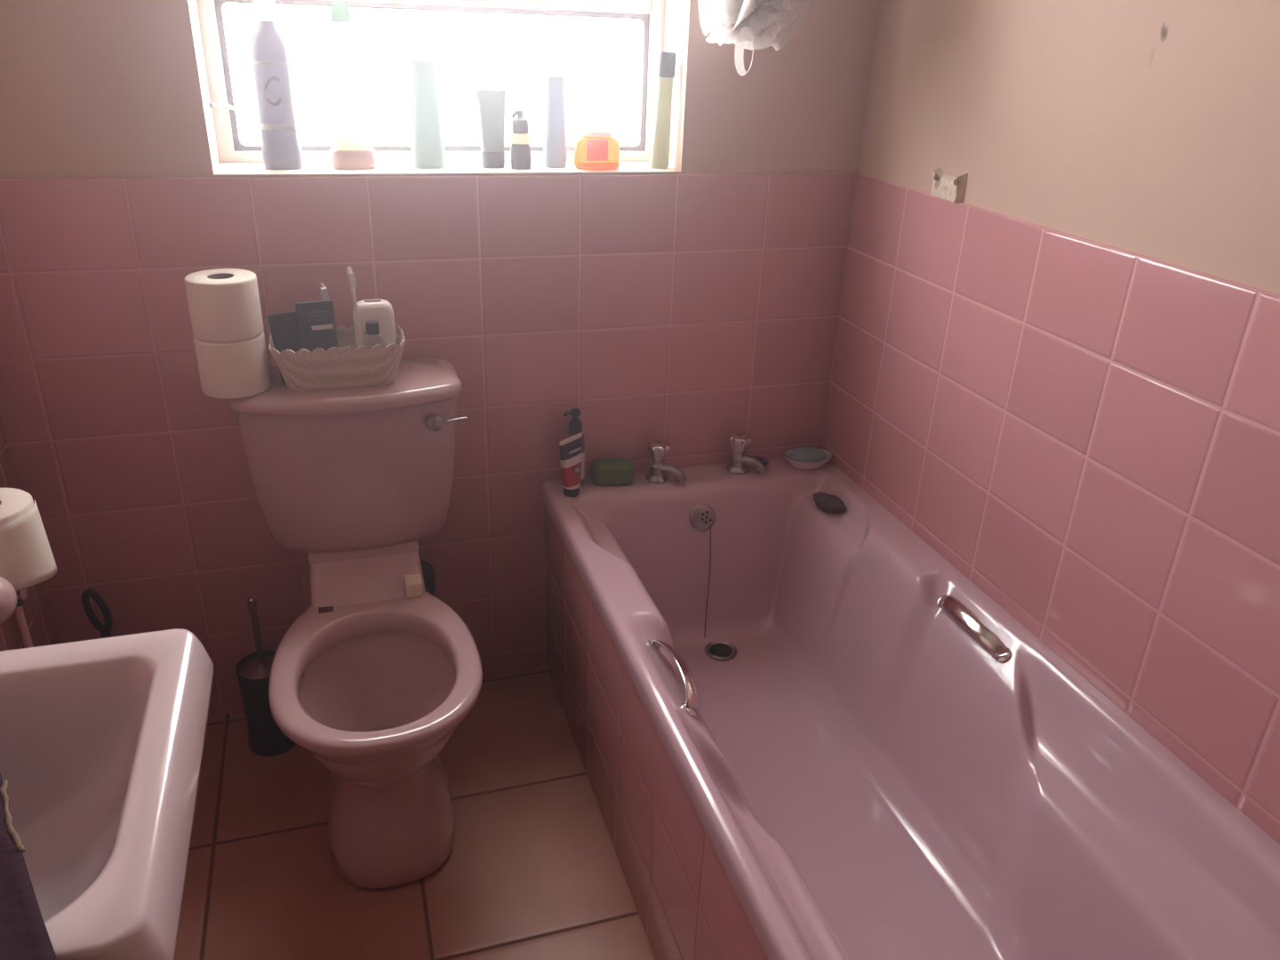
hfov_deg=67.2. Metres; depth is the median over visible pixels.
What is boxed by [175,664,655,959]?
floor
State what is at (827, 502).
stone
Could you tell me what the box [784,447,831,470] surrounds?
soap dish
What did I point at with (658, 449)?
tap
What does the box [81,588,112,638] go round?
brush
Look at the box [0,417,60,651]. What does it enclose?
wall
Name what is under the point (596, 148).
jar
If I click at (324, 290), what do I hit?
toothbrush
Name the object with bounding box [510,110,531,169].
pump bottle
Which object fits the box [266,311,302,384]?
box
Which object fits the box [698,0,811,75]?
cap
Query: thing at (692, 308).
wall
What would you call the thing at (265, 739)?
toilet brush
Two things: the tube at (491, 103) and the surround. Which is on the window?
the tube at (491, 103)
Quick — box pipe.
[14,605,33,647]
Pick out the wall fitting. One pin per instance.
(952, 188)
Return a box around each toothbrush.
[320,282,339,348]
[346,266,364,346]
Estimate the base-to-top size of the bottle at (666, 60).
0.217 m
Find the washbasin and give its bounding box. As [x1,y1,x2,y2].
[0,628,213,959]
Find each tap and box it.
[645,439,685,483]
[726,432,766,474]
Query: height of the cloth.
0.258 m
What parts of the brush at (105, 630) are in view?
handle stem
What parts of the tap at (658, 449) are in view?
tap handle, spout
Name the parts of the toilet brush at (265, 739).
brush handle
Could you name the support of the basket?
on the toilet
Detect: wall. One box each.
[0,0,879,716]
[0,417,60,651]
[822,0,1279,844]
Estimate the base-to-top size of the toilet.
0.792 m
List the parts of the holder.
holder arm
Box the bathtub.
[541,456,1279,959]
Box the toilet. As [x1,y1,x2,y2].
[227,357,482,887]
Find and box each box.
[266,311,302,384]
[294,300,338,351]
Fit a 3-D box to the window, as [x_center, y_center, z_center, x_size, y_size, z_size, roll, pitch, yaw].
[-0.349,-0.941,1.740,0.867,0.721,0.216,-6,26,-17]
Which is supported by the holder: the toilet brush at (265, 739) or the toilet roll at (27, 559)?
the toilet roll at (27, 559)
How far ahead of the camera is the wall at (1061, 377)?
1.45 m
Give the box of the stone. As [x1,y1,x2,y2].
[812,491,846,512]
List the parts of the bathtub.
plate, grab handle, plate, overflow plate, chain, plate, grab handle, plate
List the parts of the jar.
lid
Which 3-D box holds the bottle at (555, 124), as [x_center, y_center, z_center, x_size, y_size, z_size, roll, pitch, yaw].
[-0.166,-0.719,1.872,0.045,0.212,0.034,-6,26,-17]
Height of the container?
0.138 m
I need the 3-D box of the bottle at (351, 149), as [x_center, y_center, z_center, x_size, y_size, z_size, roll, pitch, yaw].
[-0.532,-0.711,1.748,0.082,0.276,0.059,-10,28,-24]
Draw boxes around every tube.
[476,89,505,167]
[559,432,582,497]
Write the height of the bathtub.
0.362 m
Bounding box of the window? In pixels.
[196,0,681,176]
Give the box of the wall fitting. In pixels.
[929,165,968,202]
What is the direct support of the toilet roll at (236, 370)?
on the toilet
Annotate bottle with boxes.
[251,0,302,169]
[329,3,376,169]
[361,320,386,348]
[408,33,445,168]
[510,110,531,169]
[543,49,566,167]
[563,408,584,487]
[648,50,676,168]
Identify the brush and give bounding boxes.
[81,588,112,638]
[235,596,295,756]
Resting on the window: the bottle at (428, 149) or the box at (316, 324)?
the bottle at (428, 149)
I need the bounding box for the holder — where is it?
[0,576,28,624]
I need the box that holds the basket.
[268,324,405,391]
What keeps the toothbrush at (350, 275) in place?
in the basket
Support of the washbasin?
attached to the wall at (36, 607)
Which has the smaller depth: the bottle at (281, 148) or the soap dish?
the bottle at (281, 148)
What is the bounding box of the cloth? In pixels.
[0,772,56,959]
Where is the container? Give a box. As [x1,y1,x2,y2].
[352,298,396,349]
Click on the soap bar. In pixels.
(808, 454)
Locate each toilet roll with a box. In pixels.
[0,488,56,591]
[184,268,263,343]
[193,331,271,399]
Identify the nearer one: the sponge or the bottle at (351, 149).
the bottle at (351, 149)
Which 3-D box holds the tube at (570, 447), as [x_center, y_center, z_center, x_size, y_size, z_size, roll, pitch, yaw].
[-0.145,-0.032,2.033,0.041,0.140,0.039,7,26,11]
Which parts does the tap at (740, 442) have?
tap handle, spout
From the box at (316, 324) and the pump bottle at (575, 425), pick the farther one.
the pump bottle at (575, 425)
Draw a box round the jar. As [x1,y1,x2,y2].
[574,128,619,169]
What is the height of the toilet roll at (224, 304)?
0.101 m
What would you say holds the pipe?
attached to the wall at (36, 607)
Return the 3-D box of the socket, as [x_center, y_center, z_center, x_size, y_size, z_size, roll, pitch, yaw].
[0.561,-0.528,1.711,0.001,0.014,0.014,-6,26,-17]
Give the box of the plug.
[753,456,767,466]
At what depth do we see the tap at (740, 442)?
2.17 m
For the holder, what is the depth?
1.24 m
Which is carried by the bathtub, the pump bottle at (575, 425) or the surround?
the pump bottle at (575, 425)
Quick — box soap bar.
[789,447,826,462]
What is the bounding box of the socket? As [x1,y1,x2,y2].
[953,178,959,185]
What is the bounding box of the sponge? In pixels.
[592,457,633,485]
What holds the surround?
on the floor
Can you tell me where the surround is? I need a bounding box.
[544,504,767,959]
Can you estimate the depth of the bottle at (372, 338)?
1.73 m

